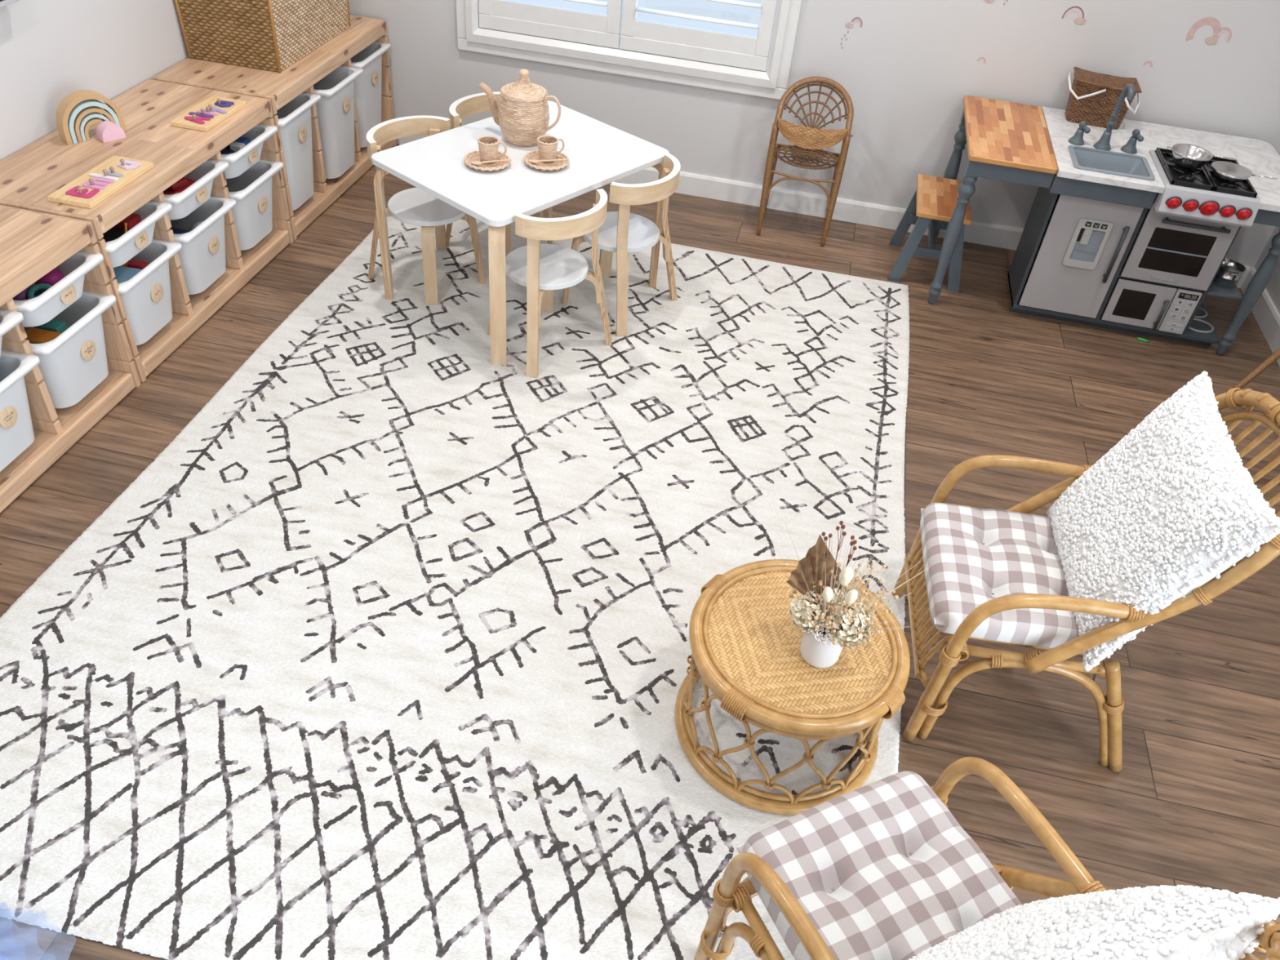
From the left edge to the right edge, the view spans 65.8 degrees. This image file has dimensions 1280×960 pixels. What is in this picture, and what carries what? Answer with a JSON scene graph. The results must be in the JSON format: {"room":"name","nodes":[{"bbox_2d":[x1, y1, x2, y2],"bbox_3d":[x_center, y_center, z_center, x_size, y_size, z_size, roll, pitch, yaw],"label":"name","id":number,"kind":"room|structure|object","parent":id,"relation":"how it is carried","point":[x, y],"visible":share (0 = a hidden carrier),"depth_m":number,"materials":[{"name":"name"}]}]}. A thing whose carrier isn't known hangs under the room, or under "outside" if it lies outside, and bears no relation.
{"room":"children's playroom","nodes":[
{"label":"children's playroom","id":0,"kind":"room"},
{"bbox_2d":[0,0,188,160],"bbox_3d":[-1.984,-0.918,1.656,0.120,2.500,5.320,12,41,6],"label":"wall","id":1,"kind":"structure","parent":0,"point":[51,51],"depth_m":2.95,"materials":[{"name":"white paint"}]},
{"bbox_2d":[0,143,1279,959],"bbox_3d":[-0.086,0.444,2.273,4.280,0.060,5.350,12,41,6],"label":"floor","id":2,"kind":"structure","parent":0,"point":[1194,798],"depth_m":2.58,"materials":[{"name":"brown wood"}]},
{"bbox_2d":[0,204,141,512],"bbox_3d":[-1.751,-0.227,2.404,0.437,0.520,0.931,12,41,6],"label":"storage unit","id":3,"kind":"object","parent":2,"relation":"on","point":[33,243],"visible":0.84,"depth_m":2.55,"materials":[{"name":"brown wood"}]},
{"bbox_2d":[0,308,23,356],"bbox_3d":[-1.713,-0.316,2.319,0.415,0.095,0.292,12,41,6],"label":"storage bin","id":4,"kind":"object","parent":3,"relation":"in","point":[9,319],"visible":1,"depth_m":2.35,"materials":[{"name":"white plastic"}]},
{"bbox_2d":[0,316,2,356],"bbox_3d":[-1.715,-0.314,2.321,0.381,0.090,0.250,11,41,6],"label":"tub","id":5,"kind":"object","parent":4,"relation":"in","point":[1,317],"depth_m":2.36,"materials":[{"name":"white plastic"}]},
{"bbox_2d":[0,348,39,471],"bbox_3d":[-1.728,-0.172,2.443,0.415,0.226,0.292,12,41,6],"label":"storage bin","id":6,"kind":"object","parent":3,"relation":"in","point":[16,430],"visible":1,"depth_m":2.45,"materials":[{"name":"white plastic"}]},
{"bbox_2d":[13,250,103,327],"bbox_3d":[-1.646,-0.510,2.552,0.415,0.095,0.292,12,41,6],"label":"storage bin","id":7,"kind":"object","parent":3,"relation":"in","point":[41,309],"visible":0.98,"depth_m":2.52,"materials":[{"name":"white plastic"}]},
{"bbox_2d":[12,286,30,300],"bbox_3d":[-1.585,-0.469,2.529,0.068,0.068,0.068,12,41,6],"label":"ball","id":8,"kind":"object","parent":7,"relation":"in","point":[23,295],"visible":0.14,"depth_m":2.50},
{"bbox_2d":[26,289,46,299],"bbox_3d":[-1.531,-0.453,2.538,0.055,0.040,0.070,12,41,6],"label":"block","id":9,"kind":"object","parent":7,"relation":"in","point":[39,292],"visible":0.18,"depth_m":2.54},
{"bbox_2d":[26,283,52,299],"bbox_3d":[-1.523,-0.472,2.518,0.068,0.033,0.063,-12,44,-20],"label":"ring","id":10,"kind":"object","parent":9,"relation":"on","point":[34,288],"visible":0.47,"depth_m":2.52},
{"bbox_2d":[34,267,64,285],"bbox_3d":[-1.547,-0.523,2.593,0.072,0.072,0.072,12,41,6],"label":"ball","id":11,"kind":"object","parent":7,"relation":"in","point":[53,277],"visible":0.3,"depth_m":2.57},
{"bbox_2d":[17,254,84,327],"bbox_3d":[-1.649,-0.509,2.554,0.381,0.090,0.250,11,41,6],"label":"tub","id":12,"kind":"object","parent":7,"relation":"in","point":[75,264],"depth_m":2.52,"materials":[{"name":"white plastic"}]},
{"bbox_2d":[23,290,116,408],"bbox_3d":[-1.661,-0.367,2.676,0.415,0.226,0.292,12,41,6],"label":"storage bin","id":13,"kind":"object","parent":3,"relation":"in","point":[73,363],"visible":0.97,"depth_m":2.64,"materials":[{"name":"white plastic"}]},
{"bbox_2d":[24,327,62,343],"bbox_3d":[-1.589,-0.320,2.674,0.110,0.165,0.055,12,41,6],"label":"block","id":14,"kind":"object","parent":13,"relation":"in","point":[34,335],"visible":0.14,"depth_m":2.62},
{"bbox_2d":[34,319,67,333],"bbox_3d":[-1.597,-0.360,2.717,0.070,0.168,0.040,12,41,6],"label":"block","id":15,"kind":"object","parent":13,"relation":"in","point":[56,326],"visible":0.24,"depth_m":2.66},
{"bbox_2d":[0,79,293,382],"bbox_3d":[-1.551,-0.816,3.109,0.437,0.520,0.931,12,41,6],"label":"storage unit","id":16,"kind":"object","parent":2,"relation":"on","point":[37,171],"visible":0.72,"depth_m":2.98,"materials":[{"name":"brown wood"}]},
{"bbox_2d":[55,89,126,145],"bbox_3d":[-1.601,-1.061,2.890,0.088,0.127,0.174,33,48,28],"label":"rainbow stacker","id":17,"kind":"object","parent":16,"relation":"on","point":[78,110],"visible":1,"depth_m":2.88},
{"bbox_2d":[47,155,154,208],"bbox_3d":[-1.473,-0.820,2.714,0.124,0.014,0.286,12,41,6],"label":"board","id":18,"kind":"object","parent":16,"relation":"on","point":[60,196],"visible":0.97,"depth_m":2.69,"materials":[{"name":"brown wood"}]},
{"bbox_2d":[65,186,99,198],"bbox_3d":[-1.485,-0.774,2.633,0.072,0.020,0.051,12,41,6],"label":"puzzle letter","id":19,"kind":"object","parent":18,"relation":"on","point":[82,192],"visible":1,"depth_m":2.63,"materials":[{"name":"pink wood"}]},
{"bbox_2d":[81,177,114,190],"bbox_3d":[-1.468,-0.811,2.677,0.064,0.020,0.058,12,41,6],"label":"puzzle letter","id":20,"kind":"object","parent":18,"relation":"on","point":[98,183],"visible":1,"depth_m":2.67,"materials":[{"name":"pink wood"}]},
{"bbox_2d":[88,168,119,180],"bbox_3d":[-1.469,-0.840,2.710,0.086,0.020,0.019,12,41,6],"label":"puzzle letter","id":21,"kind":"object","parent":18,"relation":"on","point":[105,175],"visible":1,"depth_m":2.71,"materials":[{"name":"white wood"}]},
{"bbox_2d":[116,159,141,168],"bbox_3d":[-1.437,-0.891,2.774,0.058,0.020,0.046,12,41,6],"label":"puzzle letter","id":22,"kind":"object","parent":18,"relation":"on","point":[131,164],"visible":1,"depth_m":2.77,"materials":[{"name":"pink wood"}]},
{"bbox_2d":[105,200,172,267],"bbox_3d":[-1.578,-0.710,2.791,0.415,0.095,0.292,12,41,6],"label":"storage bin","id":23,"kind":"object","parent":16,"relation":"in","point":[121,250],"visible":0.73,"depth_m":2.77,"materials":[{"name":"white plastic"}]},
{"bbox_2d":[102,226,129,241],"bbox_3d":[-1.530,-0.658,2.767,0.170,0.050,0.150,12,41,6],"label":"block","id":24,"kind":"object","parent":23,"relation":"in","point":[114,233],"visible":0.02,"depth_m":2.77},
{"bbox_2d":[113,213,141,229],"bbox_3d":[-1.476,-0.728,2.846,0.060,0.062,0.060,12,41,6],"label":"block","id":25,"kind":"object","parent":23,"relation":"in","point":[132,220],"visible":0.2,"depth_m":2.82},
{"bbox_2d":[108,204,155,267],"bbox_3d":[-1.581,-0.708,2.793,0.381,0.090,0.250,11,41,6],"label":"tub","id":26,"kind":"object","parent":23,"relation":"in","point":[147,212],"depth_m":2.76,"materials":[{"name":"white plastic"}]},
{"bbox_2d":[117,237,182,345],"bbox_3d":[-1.593,-0.566,2.915,0.415,0.226,0.292,12,41,6],"label":"storage bin","id":27,"kind":"object","parent":16,"relation":"in","point":[146,296],"visible":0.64,"depth_m":2.89,"materials":[{"name":"white plastic"}]},
{"bbox_2d":[113,266,142,283],"bbox_3d":[-1.543,-0.519,2.900,0.150,0.178,0.130,9,41,4],"label":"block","id":28,"kind":"object","parent":27,"relation":"in","point":[122,273],"visible":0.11,"depth_m":2.86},
{"bbox_2d":[127,259,148,269],"bbox_3d":[-1.488,-0.574,2.972,0.050,0.175,0.030,12,41,6],"label":"block","id":29,"kind":"object","parent":27,"relation":"in","point":[135,264],"visible":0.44,"depth_m":2.91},
{"bbox_2d":[164,158,229,219],"bbox_3d":[-1.512,-0.904,3.024,0.415,0.095,0.292,12,41,6],"label":"storage bin","id":30,"kind":"object","parent":16,"relation":"in","point":[184,202],"visible":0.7,"depth_m":3.00,"materials":[{"name":"white plastic"}]},
{"bbox_2d":[163,177,195,194],"bbox_3d":[-1.420,-0.897,3.031,0.070,0.060,0.140,22,43,18],"label":"toy car","id":31,"kind":"object","parent":30,"relation":"in","point":[184,183],"visible":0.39,"depth_m":3.01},
{"bbox_2d":[168,162,214,219],"bbox_3d":[-1.514,-0.903,3.026,0.381,0.090,0.250,11,41,6],"label":"tub","id":32,"kind":"object","parent":30,"relation":"in","point":[205,171],"depth_m":3.00,"materials":[{"name":"white plastic"}]},
{"bbox_2d":[169,195,236,294],"bbox_3d":[-1.527,-0.761,3.148,0.415,0.226,0.292,12,41,6],"label":"storage bin","id":33,"kind":"object","parent":16,"relation":"in","point":[202,255],"visible":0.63,"depth_m":3.12,"materials":[{"name":"white plastic"}]},
{"bbox_2d":[169,95,246,131],"bbox_3d":[-1.355,-1.155,3.116,0.119,0.014,0.241,12,41,6],"label":"board","id":34,"kind":"object","parent":16,"relation":"on","point":[180,122],"visible":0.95,"depth_m":3.10,"materials":[{"name":"brown wood"}]},
{"bbox_2d":[184,114,210,124],"bbox_3d":[-1.368,-1.118,3.045,0.075,0.020,0.049,12,41,6],"label":"puzzle letter","id":35,"kind":"object","parent":34,"relation":"on","point":[193,118],"visible":1,"depth_m":3.04,"materials":[{"name":"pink wood"}]},
{"bbox_2d":[188,108,213,118],"bbox_3d":[-1.363,-1.143,3.074,0.082,0.020,0.020,12,41,6],"label":"puzzle letter","id":36,"kind":"object","parent":34,"relation":"on","point":[202,114],"visible":1,"depth_m":3.07,"materials":[{"name":"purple wood"}]},
{"bbox_2d":[213,98,234,107],"bbox_3d":[-1.328,-1.205,3.150,0.056,0.020,0.045,12,41,6],"label":"puzzle letter","id":37,"kind":"object","parent":34,"relation":"on","point":[223,104],"visible":1,"depth_m":3.15,"materials":[{"name":"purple wood"}]},
{"bbox_2d":[221,124,277,178],"bbox_3d":[-1.446,-1.099,3.257,0.415,0.095,0.292,12,41,6],"label":"storage bin","id":38,"kind":"object","parent":16,"relation":"in","point":[241,161],"visible":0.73,"depth_m":3.23,"materials":[{"name":"white plastic"}]},
{"bbox_2d":[229,142,244,152],"bbox_3d":[-1.315,-1.066,3.247,0.040,0.075,0.030,12,41,6],"label":"brick","id":39,"kind":"object","parent":38,"relation":"in","point":[236,146],"visible":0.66,"depth_m":3.22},
{"bbox_2d":[225,136,250,148],"bbox_3d":[-1.350,-1.100,3.289,0.090,0.065,0.070,12,41,6],"label":"brick","id":40,"kind":"object","parent":38,"relation":"in","point":[245,140],"visible":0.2,"depth_m":3.27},
{"bbox_2d":[224,126,264,178],"bbox_3d":[-1.448,-1.097,3.259,0.381,0.090,0.250,11,41,6],"label":"tub","id":41,"kind":"object","parent":38,"relation":"in","point":[256,134],"depth_m":3.22,"materials":[{"name":"white plastic"}]},
{"bbox_2d":[224,159,283,250],"bbox_3d":[-1.461,-0.955,3.381,0.415,0.226,0.292,12,41,6],"label":"storage bin","id":42,"kind":"object","parent":16,"relation":"in","point":[251,191],"visible":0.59,"depth_m":3.36,"materials":[{"name":"white plastic"}]},
{"bbox_2d":[151,14,396,239],"bbox_3d":[-1.350,-1.404,3.814,0.437,0.520,0.931,12,41,6],"label":"storage unit","id":43,"kind":"object","parent":2,"relation":"on","point":[282,87],"visible":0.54,"depth_m":3.61,"materials":[{"name":"brown wood"}]},
{"bbox_2d":[173,0,350,71],"bbox_3d":[-1.341,-1.767,3.545,0.373,0.379,0.592,12,41,6],"label":"seagrass basket","id":44,"kind":"object","parent":43,"relation":"on","point":[270,35],"visible":1,"depth_m":3.41,"materials":[{"name":"wicker"}]},
{"bbox_2d":[275,92,320,210],"bbox_3d":[-1.388,-1.200,3.581,0.415,0.353,0.292,12,41,6],"label":"storage bin","id":45,"kind":"object","parent":43,"relation":"in","point":[295,124],"visible":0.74,"depth_m":3.54,"materials":[{"name":"white plastic"}]},
{"bbox_2d":[313,65,363,178],"bbox_3d":[-1.300,-1.390,3.811,0.415,0.353,0.292,12,41,6],"label":"storage bin","id":46,"kind":"object","parent":43,"relation":"in","point":[335,108],"visible":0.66,"depth_m":3.76,"materials":[{"name":"white plastic"}]},
{"bbox_2d":[351,41,391,147],"bbox_3d":[-1.256,-1.589,4.047,0.415,0.353,0.292,12,41,6],"label":"storage bin","id":47,"kind":"object","parent":43,"relation":"in","point":[367,86],"visible":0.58,"depth_m":4.00,"materials":[{"name":"white plastic"}]},
{"bbox_2d":[0,216,910,959],"bbox_3d":[-0.270,-0.026,2.746,1.999,0.006,2.868,12,41,6],"label":"rug","id":48,"kind":"object","parent":2,"relation":"on","point":[383,655],"visible":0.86,"depth_m":2.28,"materials":[{"name":"fabric"}]},
{"bbox_2d":[366,115,486,304],"bbox_3d":[-0.715,-0.906,3.317,0.326,0.505,0.352,32,47,27],"label":"bentwood chair","id":49,"kind":"object","parent":48,"relation":"on","point":[416,206],"visible":0.76,"depth_m":3.27,"materials":[{"name":"brown wood"}]},
{"bbox_2d":[445,91,553,257],"bbox_3d":[-0.495,-1.069,3.531,0.326,0.505,0.352,32,47,27],"label":"bentwood chair","id":50,"kind":"object","parent":48,"relation":"on","point":[464,107],"visible":0.15,"depth_m":3.46,"materials":[{"name":"brown wood"}]},
{"bbox_2d":[371,101,669,364],"bbox_3d":[-0.384,-0.849,3.298,0.592,0.492,0.792,32,47,27],"label":"table","id":51,"kind":"object","parent":48,"relation":"on","point":[599,153],"visible":0.81,"depth_m":3.05,"materials":[{"name":"white laminate"}]},
{"bbox_2d":[463,150,510,171],"bbox_3d":[-0.470,-0.983,3.049,0.142,0.018,0.142,-19,47,-26],"label":"saucer","id":52,"kind":"object","parent":51,"relation":"on","point":[474,155],"visible":0.66,"depth_m":3.04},
{"bbox_2d":[470,159,511,164],"bbox_3d":[-0.455,-0.973,3.022,0.124,0.014,0.021,-4,42,-12],"label":"spoon","id":53,"kind":"object","parent":52,"relation":"on","point":[502,160],"visible":1,"depth_m":3.02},
{"bbox_2d":[477,135,506,160],"bbox_3d":[-0.459,-1.017,3.042,0.081,0.063,0.067,-19,47,-26],"label":"cup","id":54,"kind":"object","parent":52,"relation":"on","point":[488,145],"visible":1,"depth_m":3.03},
{"bbox_2d":[479,69,561,146],"bbox_3d":[-0.378,-1.200,3.155,0.163,0.220,0.266,-26,50,-31],"label":"teapot","id":55,"kind":"object","parent":51,"relation":"on","point":[522,115],"visible":0.99,"depth_m":3.11,"materials":[{"name":"wicker"}]},
{"bbox_2d":[524,149,569,170],"bbox_3d":[-0.291,-0.996,3.086,0.142,0.018,0.142,-19,47,-26],"label":"saucer","id":56,"kind":"object","parent":51,"relation":"on","point":[550,166],"visible":0.69,"depth_m":3.08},
{"bbox_2d":[537,135,564,159],"bbox_3d":[-0.280,-1.029,3.077,0.081,0.063,0.067,9,41,3],"label":"cup","id":57,"kind":"object","parent":56,"relation":"on","point":[547,144],"visible":1,"depth_m":3.07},
{"bbox_2d":[487,188,612,377],"bbox_3d":[-0.286,-0.646,3.067,0.351,0.505,0.326,-28,51,-33],"label":"bentwood chair","id":58,"kind":"object","parent":48,"relation":"on","point":[543,268],"visible":0.91,"depth_m":2.99,"materials":[{"name":"brown wood"}]},
{"bbox_2d":[561,153,680,336],"bbox_3d":[-0.060,-0.807,3.280,0.326,0.505,0.352,27,45,23],"label":"bentwood chair","id":59,"kind":"object","parent":48,"relation":"on","point":[623,233],"visible":0.89,"depth_m":3.21,"materials":[{"name":"brown wood"}]},
{"bbox_2d":[674,559,910,814],"bbox_3d":[0.306,0.421,2.059,0.443,0.300,0.443,10,41,5],"label":"coffee table","id":60,"kind":"object","parent":48,"relation":"on","point":[745,642],"visible":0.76,"depth_m":1.94,"materials":[{"name":"beige wicker"}]},
{"bbox_2d":[800,618,846,668],"bbox_3d":[0.353,0.307,1.907,0.080,0.090,0.080,12,41,6],"label":"vase","id":61,"kind":"object","parent":60,"relation":"on","point":[815,654],"visible":0.6,"depth_m":1.89,"materials":[{"name":"white ceramic"}]},
{"bbox_2d":[788,590,830,636],"bbox_3d":[0.323,0.250,1.867,0.085,0.076,0.084,12,41,6],"label":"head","id":62,"kind":"object","parent":61,"relation":"in","point":[797,608],"visible":0.77,"depth_m":1.84},
{"bbox_2d":[786,533,844,614],"bbox_3d":[0.330,0.213,1.877,0.109,0.250,0.057,16,42,12],"label":"palm","id":63,"kind":"object","parent":61,"relation":"in","point":[797,580],"visible":0.78,"depth_m":1.84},
{"bbox_2d":[811,618,841,645],"bbox_3d":[0.349,0.283,1.843,0.057,0.046,0.031,12,41,6],"label":"cluster","id":64,"kind":"object","parent":61,"relation":"in","point":[824,638],"visible":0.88,"depth_m":1.84,"materials":[{"name":"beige plant"}]},
{"bbox_2d":[820,531,832,631],"bbox_3d":[0.345,0.212,1.866,0.012,0.267,0.072,-22,48,-29],"label":"sprig","id":65,"kind":"object","parent":61,"relation":"in","point":[825,538],"visible":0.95,"depth_m":1.81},
{"bbox_2d":[822,586,833,633],"bbox_3d":[0.341,0.264,1.857,0.020,0.199,0.039,28,46,24],"label":"grass","id":66,"kind":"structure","parent":61,"relation":"in","point":[828,594],"depth_m":1.79,"materials":[{"name":"plant"}]},
{"bbox_2d":[813,584,855,621],"bbox_3d":[0.370,0.233,1.883,0.081,0.077,0.077,12,41,6],"label":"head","id":67,"kind":"object","parent":61,"relation":"in","point":[834,592],"visible":0.22,"depth_m":1.86},
{"bbox_2d":[824,566,853,635],"bbox_3d":[0.361,0.248,1.840,0.023,0.249,0.023,-27,50,-32],"label":"grass","id":68,"kind":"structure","parent":61,"relation":"in","point":[846,575],"depth_m":1.76,"materials":[{"name":"plant"}]},
{"bbox_2d":[831,520,846,588],"bbox_3d":[0.361,0.203,1.859,0.019,0.292,0.063,-9,43,-16],"label":"sprig","id":69,"kind":"object","parent":61,"relation":"in","point":[842,526],"visible":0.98,"depth_m":1.80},
{"bbox_2d":[826,589,857,636],"bbox_3d":[0.367,0.270,1.848,0.043,0.208,0.020,35,48,29],"label":"grass","id":70,"kind":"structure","parent":61,"relation":"in","point":[851,596],"depth_m":1.78,"materials":[{"name":"plant"}]},
{"bbox_2d":[788,562,898,647],"bbox_3d":[0.393,0.210,1.857,0.207,0.161,0.201,-3,41,-10],"label":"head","id":71,"kind":"object","parent":61,"relation":"in","point":[828,618],"visible":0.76,"depth_m":1.83},
{"bbox_2d":[761,522,926,637],"bbox_3d":[0.371,0.199,1.871,0.313,0.256,0.241,12,41,6],"label":"dried grass","id":72,"kind":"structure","parent":61,"relation":"in","point":[864,579],"depth_m":1.84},
{"bbox_2d":[836,535,857,595],"bbox_3d":[0.374,0.218,1.862,0.017,0.267,0.054,12,41,6],"label":"sprig","id":73,"kind":"object","parent":61,"relation":"in","point":[852,537],"visible":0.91,"depth_m":1.80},
{"bbox_2d":[825,600,875,648],"bbox_3d":[0.390,0.267,1.849,0.094,0.098,0.093,12,41,6],"label":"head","id":74,"kind":"object","parent":61,"relation":"in","point":[868,615],"visible":0.75,"depth_m":1.82},
{"bbox_2d":[693,756,1279,959],"bbox_3d":[0.442,0.668,1.415,0.475,0.802,0.562,-14,45,-22],"label":"rattan armchair","id":75,"kind":"object","parent":48,"relation":"on","point":[729,895],"visible":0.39,"depth_m":1.51,"materials":[{"name":"wicker"}]},
{"bbox_2d":[736,770,1022,959],"bbox_3d":[0.387,0.688,1.554,0.386,0.186,0.376,-14,43,-22],"label":"seat cushion","id":76,"kind":"object","parent":75,"relation":"on","point":[882,869],"visible":0.81,"depth_m":1.53,"materials":[{"name":"fabric"}]},
{"bbox_2d":[908,884,1279,959],"bbox_3d":[0.489,0.642,1.257,0.477,0.437,0.238,-15,45,-23],"label":"pillow","id":77,"kind":"object","parent":76,"relation":"on","point":[1162,922],"visible":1,"depth_m":1.15,"materials":[{"name":"fabric"}]},
{"bbox_2d":[756,76,853,246],"bbox_3d":[0.646,-1.238,3.821,0.299,0.577,0.274,12,41,6],"label":"chair","id":78,"kind":"object","parent":2,"relation":"on","point":[808,140],"visible":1,"depth_m":3.72,"materials":[{"name":"wicker"}]},
{"bbox_2d":[887,173,971,293],"bbox_3d":[1.110,-0.937,3.747,0.268,0.291,0.352,12,41,6],"label":"step stool","id":79,"kind":"object","parent":2,"relation":"on","point":[932,205],"visible":0.82,"depth_m":3.66,"materials":[{"name":"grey wood"}]},
{"bbox_2d":[892,387,1279,772],"bbox_3d":[0.902,0.163,2.054,0.562,0.802,0.475,9,41,3],"label":"rattan armchair","id":80,"kind":"object","parent":2,"relation":"on","point":[932,704],"visible":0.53,"depth_m":1.98,"materials":[{"name":"wicker"}]},
{"bbox_2d":[920,502,1097,681],"bbox_3d":[0.791,0.232,2.130,0.376,0.186,0.386,7,41,4],"label":"seat cushion","id":81,"kind":"object","parent":80,"relation":"on","point":[972,557],"visible":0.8,"depth_m":2.06,"materials":[{"name":"fabric"}]},
{"bbox_2d":[1046,370,1279,671],"bbox_3d":[1.000,0.077,1.953,0.223,0.440,0.468,9,41,3],"label":"pillow","id":82,"kind":"object","parent":80,"relation":"on","point":[1173,505],"visible":0.97,"depth_m":1.86,"materials":[{"name":"fabric"}]},
{"bbox_2d":[927,84,1279,355],"bbox_3d":[1.647,-0.988,3.481,1.083,0.799,0.646,12,41,6],"label":"play kitchen","id":83,"kind":"object","parent":2,"relation":"on","point":[1117,235],"visible":0.94,"depth_m":3.36,"materials":[{"name":"wood"}]},
{"bbox_2d":[1067,120,1090,145],"bbox_3d":[1.496,-1.183,3.362,0.054,0.074,0.054,11,41,6],"label":"tap","id":84,"kind":"object","parent":83,"relation":"on","point":[1077,139],"depth_m":3.36,"materials":[{"name":"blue plastic"}]},
{"bbox_2d":[1064,66,1142,128],"bbox_3d":[1.630,-1.348,3.506,0.254,0.155,0.162,13,41,8],"label":"basket","id":85,"kind":"object","parent":83,"relation":"on","point":[1094,96],"visible":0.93,"depth_m":3.47,"materials":[{"name":"brown wicker"}]},
{"bbox_2d":[1048,145,1157,208],"bbox_3d":[1.534,-1.015,3.293,0.323,0.094,0.210,11,41,6],"label":"sink","id":86,"kind":"object","parent":83,"relation":"in","point":[1100,161],"depth_m":3.24,"materials":[{"name":"grey plastic"}]},
{"bbox_2d":[1093,84,1134,151],"bbox_3d":[1.578,-1.205,3.282,0.058,0.224,0.096,11,41,6],"label":"faucet","id":87,"kind":"object","parent":83,"relation":"on","point":[1104,144],"depth_m":3.31,"materials":[{"name":"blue plastic"}]},
{"bbox_2d":[1120,128,1143,154],"bbox_3d":[1.666,-1.149,3.343,0.054,0.074,0.054,11,41,6],"label":"tap","id":88,"kind":"object","parent":83,"relation":"on","point":[1130,148],"depth_m":3.34,"materials":[{"name":"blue plastic"}]},
{"bbox_2d":[1101,278,1202,334],"bbox_3d":[1.788,-0.600,3.459,0.278,0.165,0.035,11,41,6],"label":"microwave","id":89,"kind":"object","parent":83,"relation":"in","point":[1131,304],"depth_m":3.46,"materials":[{"name":"silver metal"}]},
{"bbox_2d":[1041,106,1279,212],"bbox_3d":[1.802,-1.098,3.372,0.799,0.019,0.605,11,41,6],"label":"countertop","id":90,"kind":"structure","parent":83,"relation":"on","point":[1260,157],"depth_m":3.42,"materials":[{"name":"stone"}]},
{"bbox_2d":[1166,143,1235,169],"bbox_3d":[1.801,-1.033,3.204,0.126,0.052,0.184,-29,51,-34],"label":"wok","id":91,"kind":"object","parent":83,"relation":"on","point":[1185,156],"visible":1,"depth_m":3.21,"materials":[{"name":"metal"}]},
{"bbox_2d":[1148,147,1261,227],"bbox_3d":[1.835,-0.964,3.244,0.287,0.100,0.341,11,41,6],"label":"stove","id":92,"kind":"object","parent":83,"relation":"in","point":[1198,193],"depth_m":3.14,"materials":[{"name":"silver plastic"}]},
{"bbox_2d":[1206,282,1242,300],"bbox_3d":[2.034,-0.714,3.493,0.113,0.012,0.266,11,41,6],"label":"shelf","id":93,"kind":"object","parent":83,"relation":"attached to","point":[1213,290],"depth_m":3.40,"materials":[{"name":"blue wood"}]},
{"bbox_2d":[1213,257,1246,288],"bbox_3d":[2.040,-0.717,3.437,0.114,0.064,0.095,-27,50,-32],"label":"steel pot","id":94,"kind":"object","parent":83,"relation":"on","point":[1228,276],"visible":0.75,"depth_m":3.42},
{"bbox_2d":[1211,160,1276,182],"bbox_3d":[1.935,-0.980,3.179,0.200,0.026,0.124,12,41,6],"label":"frying pan","id":95,"kind":"object","parent":83,"relation":"on","point":[1225,171],"visible":1,"depth_m":3.20,"materials":[{"name":"metal"}]},
{"bbox_2d":[1226,347,1279,483],"bbox_3d":[2.000,-0.257,2.977,0.326,0.417,0.390,5,41,-1],"label":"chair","id":96,"kind":"object","parent":2,"relation":"on","point":[1275,356],"visible":0.48,"depth_m":3.12,"materials":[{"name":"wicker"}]},
{"bbox_2d":[348,0,1279,267],"bbox_3d":[0.567,-2.139,3.378,3.980,2.500,0.120,12,41,6],"label":"wall","id":97,"kind":"structure","parent":0,"point":[907,73],"depth_m":3.71,"materials":[{"name":"white paint"}]},
{"bbox_2d":[455,0,802,99],"bbox_3d":[-0.022,-2.145,3.507,1.329,1.353,0.141,12,41,6],"label":"window","id":98,"kind":"structure","parent":97,"relation":"in","point":[698,57],"depth_m":3.82,"materials":[{"name":"white paint"}]},
{"bbox_2d":[399,135,1250,288],"bbox_3d":[0.669,-1.145,4.089,3.516,0.090,0.014,12,41,6],"label":"baseboard","id":99,"kind":"structure","parent":97,"relation":"attached to","point":[982,233],"depth_m":4.08,"materials":[{"name":"white paint"}]},
{"bbox_2d":[840,17,862,48],"bbox_3d":[0.779,-1.645,3.648,0.065,0.117,0.002,12,41,6],"label":"sticker","id":100,"kind":"object","parent":97,"relation":"attached to","point":[848,24],"visible":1,"depth_m":3.63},
{"bbox_2d":[1062,5,1085,35],"bbox_3d":[1.519,-1.610,3.467,0.081,0.093,0.002,12,41,6],"label":"sticker","id":101,"kind":"object","parent":97,"relation":"attached to","point":[1079,20],"visible":1,"depth_m":3.46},
{"bbox_2d":[1185,17,1231,44],"bbox_3d":[1.962,-1.541,3.398,0.143,0.087,0.002,12,41,6],"label":"sticker","id":102,"kind":"object","parent":97,"relation":"attached to","point":[1213,22],"visible":1,"depth_m":3.40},
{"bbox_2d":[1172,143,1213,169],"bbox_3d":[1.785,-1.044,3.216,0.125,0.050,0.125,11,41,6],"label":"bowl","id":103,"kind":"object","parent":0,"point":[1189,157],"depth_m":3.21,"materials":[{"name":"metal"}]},
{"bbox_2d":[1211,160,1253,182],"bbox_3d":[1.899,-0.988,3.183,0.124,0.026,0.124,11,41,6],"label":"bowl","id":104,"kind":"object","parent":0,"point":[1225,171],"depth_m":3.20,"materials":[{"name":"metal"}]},
{"bbox_2d":[1254,226,1279,314],"bbox_3d":[2.008,-0.105,1.199,0.120,2.500,5.320,12,41,6],"label":"wall","id":105,"kind":"structure","parent":0,"point":[1273,287],"depth_m":3.69,"materials":[{"name":"white paint"}]},
{"bbox_2d":[1240,266,1279,366],"bbox_3d":[2.049,0.202,2.697,0.014,0.090,3.200,12,41,6],"label":"baseboard","id":106,"kind":"structure","parent":105,"relation":"attached to","point":[1264,311],"depth_m":3.65,"materials":[{"name":"white paint"}]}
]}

